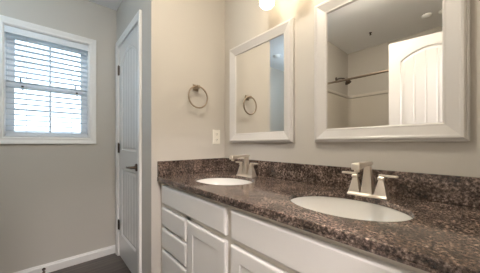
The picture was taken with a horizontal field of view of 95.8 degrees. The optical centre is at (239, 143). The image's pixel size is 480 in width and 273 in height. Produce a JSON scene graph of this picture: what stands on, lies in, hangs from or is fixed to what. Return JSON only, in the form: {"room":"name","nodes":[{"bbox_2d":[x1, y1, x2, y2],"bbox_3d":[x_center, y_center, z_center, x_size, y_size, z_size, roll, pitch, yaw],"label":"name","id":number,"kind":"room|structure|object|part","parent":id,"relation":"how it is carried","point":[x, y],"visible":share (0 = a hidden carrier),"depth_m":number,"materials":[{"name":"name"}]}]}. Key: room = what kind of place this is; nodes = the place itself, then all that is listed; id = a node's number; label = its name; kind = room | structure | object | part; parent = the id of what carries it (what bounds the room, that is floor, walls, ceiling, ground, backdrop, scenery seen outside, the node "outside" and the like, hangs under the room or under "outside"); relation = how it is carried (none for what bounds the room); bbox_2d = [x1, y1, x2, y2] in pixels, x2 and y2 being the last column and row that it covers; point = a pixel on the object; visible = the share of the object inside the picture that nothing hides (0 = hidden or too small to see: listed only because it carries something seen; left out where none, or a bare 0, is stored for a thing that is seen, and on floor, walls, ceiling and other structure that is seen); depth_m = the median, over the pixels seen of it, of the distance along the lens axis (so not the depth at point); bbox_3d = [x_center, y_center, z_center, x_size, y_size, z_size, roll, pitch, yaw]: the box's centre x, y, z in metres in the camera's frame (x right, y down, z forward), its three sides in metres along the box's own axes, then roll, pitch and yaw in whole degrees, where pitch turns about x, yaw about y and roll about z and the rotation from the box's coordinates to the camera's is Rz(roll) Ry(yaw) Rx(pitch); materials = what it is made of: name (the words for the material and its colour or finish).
{"room":"bathroom","nodes":[
{"label":"bathroom","id":0,"kind":"room"},
{"bbox_2d":[0,0,116,272],"bbox_3d":[-1.668,-0.126,1.930,2.235,2.440,0.160,0,0,-42],"label":"wall","id":1,"kind":"structure","parent":0,"point":[58,201],"depth_m":1.92,"materials":[{"name":"grey paint"}]},
{"bbox_2d":[0,15,95,143],"bbox_3d":[-1.673,-0.492,1.913,0.659,0.990,0.178,0,0,-42],"label":"window","id":2,"kind":"structure","parent":1,"relation":"in","point":[4,20],"depth_m":1.85,"materials":[{"name":"white paint"}]},
{"bbox_2d":[4,25,87,137],"bbox_3d":[-1.640,-0.490,1.877,0.535,0.860,0.068,0,0,-42],"label":"window blind","id":3,"kind":"object","parent":2,"relation":"attached to","point":[8,29],"visible":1,"depth_m":1.85,"materials":[{"name":"white plastic"}]},
{"bbox_3d":[-1.644,-0.070,1.881,0.531,0.020,0.048,0,0,-42],"label":"rail","id":4,"kind":"part","parent":3,"relation":"part of","materials":[{"name":"white plastic"}]},
{"bbox_3d":[-1.552,-0.476,1.998,0.002,0.808,0.002,0,0,-42],"label":"ladder cord","id":5,"kind":"part","parent":3,"relation":"part of","materials":[{"name":"white fabric"}]},
{"bbox_3d":[-1.704,-0.492,1.948,0.537,0.868,0.085,0,0,-42],"label":"frame","id":6,"kind":"part","parent":2,"relation":"part of","materials":[{"name":"white plastic"}]},
{"bbox_3d":[-1.687,-0.284,1.929,0.521,0.437,0.035,0,0,-42],"label":"sash","id":7,"kind":"part","parent":2,"relation":"part of","materials":[{"name":"white glass"}]},
{"bbox_3d":[-1.712,-0.693,1.957,0.521,0.449,0.035,0,0,-42],"label":"sash","id":8,"kind":"part","parent":2,"relation":"part of","materials":[{"name":"white plastic"}]},
{"bbox_2d":[14,245,115,272],"bbox_3d":[-1.838,1.056,1.660,1.593,0.077,0.014,0,0,-42],"label":"baseboard","id":9,"kind":"structure","parent":1,"relation":"attached to","point":[67,262],"depth_m":1.95,"materials":[{"name":"white paint"}]},
{"bbox_2d":[49,253,130,272],"bbox_3d":[-0.344,1.124,0.451,2.475,0.060,4.130,0,0,-42],"label":"floor","id":10,"kind":"structure","parent":0,"point":[112,263],"depth_m":1.93,"materials":[{"name":"brown wood"}]},
{"bbox_2d":[161,183,429,272],"bbox_3d":[0.159,0.671,1.127,0.579,0.846,1.524,0,0,-42],"label":"vanity cabinet","id":11,"kind":"object","parent":10,"relation":"on","point":[200,234],"visible":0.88,"depth_m":0.88,"materials":[{"name":"white paint"}]},
{"bbox_3d":[-0.409,0.843,1.342,0.018,0.266,0.330,0,0,-42],"label":"drawer","id":12,"kind":"part","parent":11,"relation":"part of","materials":[{"name":"white paint"}]},
{"bbox_3d":[-0.409,0.628,1.342,0.018,0.128,0.330,0,0,-42],"label":"drawer","id":13,"kind":"part","parent":11,"relation":"part of","materials":[{"name":"white paint"}]},
{"bbox_3d":[-0.409,0.487,1.342,0.018,0.119,0.330,0,0,-42],"label":"drawer","id":14,"kind":"part","parent":11,"relation":"part of","materials":[{"name":"white paint"}]},
{"bbox_3d":[-0.290,0.341,1.210,0.018,0.123,0.694,0,0,-42],"label":"false drawer","id":15,"kind":"part","parent":11,"relation":"part of","materials":[{"name":"white paint"}]},
{"bbox_3d":[-0.173,0.702,1.079,0.012,0.429,0.222,0,0,-42],"label":"panel","id":16,"kind":"part","parent":11,"relation":"part of","materials":[{"name":"white paint"}]},
{"bbox_3d":[-0.173,0.702,1.078,0.018,0.549,0.342,0,0,-42],"label":"cabinet door","id":17,"kind":"part","parent":11,"relation":"part of","materials":[{"name":"white paint"}]},
{"bbox_3d":[0.080,0.702,0.796,0.012,0.429,0.224,0,0,-42],"label":"panel","id":18,"kind":"part","parent":11,"relation":"part of","materials":[{"name":"white paint"}]},
{"bbox_3d":[0.080,0.702,0.796,0.018,0.549,0.344,0,0,-42],"label":"cabinet door","id":19,"kind":"part","parent":11,"relation":"part of","materials":[{"name":"white paint"}]},
{"bbox_2d":[157,170,479,272],"bbox_3d":[0.156,0.242,1.125,0.589,0.031,1.526,0,0,-42],"label":"countertop","id":20,"kind":"structure","parent":11,"relation":"on","point":[440,237],"depth_m":0.64,"materials":[{"name":"brown stone"}]},
{"bbox_2d":[157,158,223,176],"bbox_3d":[-0.354,0.173,1.679,0.567,0.106,0.020,0,0,-42],"label":"side splash","id":21,"kind":"object","parent":20,"relation":"on","point":[174,167],"visible":0.94,"depth_m":1.64,"materials":[{"name":"brown stone"}]},
{"bbox_2d":[197,178,252,184],"bbox_3d":[-0.103,0.318,1.384,0.383,0.137,0.475,0,0,-42],"label":"undermount sink","id":22,"kind":"object","parent":20,"relation":"in","point":[215,181],"visible":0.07,"depth_m":1.56,"materials":[{"name":"white ceramic"}]},
{"bbox_2d":[229,155,257,177],"bbox_3d":[0.001,0.150,1.471,0.170,0.152,0.218,0,0,-42],"label":"faucet","id":23,"kind":"object","parent":20,"relation":"on","point":[245,169],"visible":1,"depth_m":1.48,"materials":[{"name":"silver metal"}]},
{"bbox_3d":[-0.002,0.088,1.468,0.161,0.027,0.032,0,0,-42],"label":"spout","id":24,"kind":"part","parent":23,"relation":"part of","materials":[{"name":"silver metal"}]},
{"bbox_3d":[0.011,0.177,1.548,0.045,0.081,0.049,0,0,-42],"label":"handle","id":25,"kind":"part","parent":23,"relation":"part of","materials":[{"name":"silver metal"}]},
{"bbox_3d":[0.045,0.153,1.510,0.046,0.118,0.046,0,0,-42],"label":"spout post","id":26,"kind":"part","parent":23,"relation":"part of","materials":[{"name":"silver metal"}]},
{"bbox_3d":[0.045,0.219,1.510,0.054,0.014,0.156,0,0,-42],"label":"plate","id":27,"kind":"part","parent":23,"relation":"part of","materials":[{"name":"silver metal"}]},
{"bbox_3d":[0.079,0.177,1.472,0.045,0.081,0.049,0,0,-42],"label":"handle","id":28,"kind":"part","parent":23,"relation":"part of","materials":[{"name":"silver metal"}]},
{"bbox_2d":[290,196,412,221],"bbox_3d":[0.394,0.318,0.829,0.383,0.137,0.480,0,0,-42],"label":"undermount sink","id":29,"kind":"object","parent":20,"relation":"in","point":[341,207],"visible":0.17,"depth_m":0.96,"materials":[{"name":"white ceramic"}]},
{"bbox_2d":[342,161,398,199],"bbox_3d":[0.511,0.150,0.902,0.170,0.152,0.218,0,0,-42],"label":"faucet","id":30,"kind":"object","parent":20,"relation":"on","point":[367,189],"visible":1,"depth_m":0.92,"materials":[{"name":"silver metal"}]},
{"bbox_3d":[0.504,0.132,0.996,0.015,0.009,0.068,0,0,-42],"label":"lever","id":31,"kind":"part","parent":30,"relation":"part of","materials":[{"name":"silver metal"}]},
{"bbox_3d":[0.520,0.177,0.978,0.045,0.081,0.049,0,0,-42],"label":"handle","id":32,"kind":"part","parent":30,"relation":"part of","materials":[{"name":"silver metal"}]},
{"bbox_3d":[0.508,0.088,0.899,0.161,0.027,0.032,0,0,-42],"label":"spout","id":33,"kind":"part","parent":30,"relation":"part of","materials":[{"name":"silver metal"}]},
{"bbox_3d":[0.554,0.153,0.940,0.046,0.118,0.046,0,0,-42],"label":"spout post","id":34,"kind":"part","parent":30,"relation":"part of","materials":[{"name":"silver metal"}]},
{"bbox_3d":[0.554,0.219,0.940,0.054,0.014,0.156,0,0,-42],"label":"plate","id":35,"kind":"part","parent":30,"relation":"part of","materials":[{"name":"silver metal"}]},
{"bbox_3d":[0.588,0.177,0.902,0.045,0.081,0.049,0,0,-42],"label":"handle","id":36,"kind":"part","parent":30,"relation":"part of","materials":[{"name":"silver metal"}]},
{"bbox_3d":[0.604,0.132,0.884,0.015,0.009,0.068,0,0,-42],"label":"lever","id":37,"kind":"part","parent":30,"relation":"part of","materials":[{"name":"silver metal"}]},
{"bbox_3d":[0.206,0.342,0.655,0.018,0.125,0.722,0,0,-42],"label":"false drawer","id":38,"kind":"part","parent":11,"relation":"part of","materials":[{"name":"white paint"}]},
{"bbox_2d":[88,0,121,10],"bbox_3d":[-0.344,-1.376,0.451,2.475,0.060,4.130,0,0,-42],"label":"ceiling","id":39,"kind":"structure","parent":0,"point":[112,4],"depth_m":2.08,"materials":[{"name":"white paint"}]},
{"bbox_2d":[117,0,145,272],"bbox_3d":[-0.921,-0.126,1.905,0.100,2.440,0.872,0,0,-42],"label":"wall","id":40,"kind":"structure","parent":0,"point":[127,9],"depth_m":1.61,"materials":[{"name":"grey paint"}]},
{"bbox_2d":[118,24,137,272],"bbox_3d":[-0.995,0.072,1.898,0.094,2.020,0.631,0,0,-42],"label":"door","id":41,"kind":"structure","parent":40,"relation":"in","point":[128,51],"depth_m":1.90,"materials":[{"name":"white paint"}]},
{"bbox_3d":[-0.836,0.187,1.700,0.050,0.062,0.062,0,0,-42],"label":"handle","id":42,"kind":"part","parent":41,"relation":"part of","materials":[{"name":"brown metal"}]},
{"bbox_2d":[116,9,141,272],"bbox_3d":[-0.986,0.048,1.889,0.018,2.093,0.734,0,0,-42],"label":"trim","id":43,"kind":"structure","parent":40,"relation":"attached to","point":[137,18],"depth_m":1.62,"materials":[{"name":"white paint"}]},
{"bbox_2d":[146,0,224,272],"bbox_3d":[-0.401,-0.126,1.719,0.628,2.440,0.100,0,0,-42],"label":"wall","id":44,"kind":"structure","parent":0,"point":[185,39],"depth_m":1.60,"materials":[{"name":"grey paint"}]},
{"bbox_2d":[188,84,207,108],"bbox_3d":[-0.331,-0.366,1.676,0.176,0.190,0.055,0,0,-42],"label":"towel ring","id":45,"kind":"object","parent":44,"relation":"attached to","point":[195,87],"visible":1,"depth_m":1.66,"materials":[{"name":"silver metal"}]},
{"bbox_2d":[213,130,219,143],"bbox_3d":[-0.197,-0.058,1.829,0.074,0.120,0.008,0,0,-42],"label":"wall outlet","id":46,"kind":"object","parent":44,"relation":"attached to","point":[216,133],"visible":1,"depth_m":1.82,"materials":[{"name":"white plastic"}]},
{"bbox_2d":[225,0,479,176],"bbox_3d":[0.533,-0.126,1.236,0.120,2.440,4.130,0,0,-42],"label":"wall","id":47,"kind":"structure","parent":0,"point":[245,20],"depth_m":1.27,"materials":[{"name":"grey paint"}]},
{"bbox_2d":[229,18,294,142],"bbox_3d":[0.122,-0.396,1.579,0.033,0.775,0.623,0,0,-42],"label":"framed mirror","id":48,"kind":"object","parent":47,"relation":"attached to","point":[262,67],"visible":1,"depth_m":1.53,"materials":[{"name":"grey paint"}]},
{"bbox_2d":[236,34,283,133],"bbox_3d":[0.129,-0.396,1.584,0.006,0.628,0.476,0,0,-42],"label":"mirror glass","id":49,"kind":"object","parent":48,"relation":"attached to","point":[259,66],"depth_m":1.55,"materials":[{"name":"white"}]},
{"bbox_2d":[260,0,274,9],"bbox_3d":[0.331,-0.979,1.245,0.167,0.234,0.600,0,0,-42],"label":"vanity light","id":50,"kind":"object","parent":47,"relation":"attached to","point":[264,4],"visible":1,"depth_m":1.35,"materials":[{"name":"white glass"}]},
{"bbox_2d":[224,158,479,207],"bbox_3d":[0.368,0.173,1.314,0.020,0.106,1.526,0,0,-42],"label":"backsplash","id":51,"kind":"structure","parent":47,"relation":"attached to","point":[460,190],"depth_m":0.95,"materials":[{"name":"brown stone"}]},
{"bbox_2d":[314,0,469,141],"bbox_3d":[0.629,-0.396,1.013,0.033,0.775,0.610,0,0,-42],"label":"framed mirror","id":52,"kind":"object","parent":47,"relation":"attached to","point":[385,70],"visible":1,"depth_m":0.97,"materials":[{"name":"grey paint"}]},
{"bbox_2d":[327,0,441,128],"bbox_3d":[0.635,-0.396,1.018,0.006,0.628,0.463,0,0,-42],"label":"mirror glass","id":53,"kind":"object","parent":52,"relation":"attached to","point":[384,57],"depth_m":0.99,"materials":[{"name":"white"}]}
]}

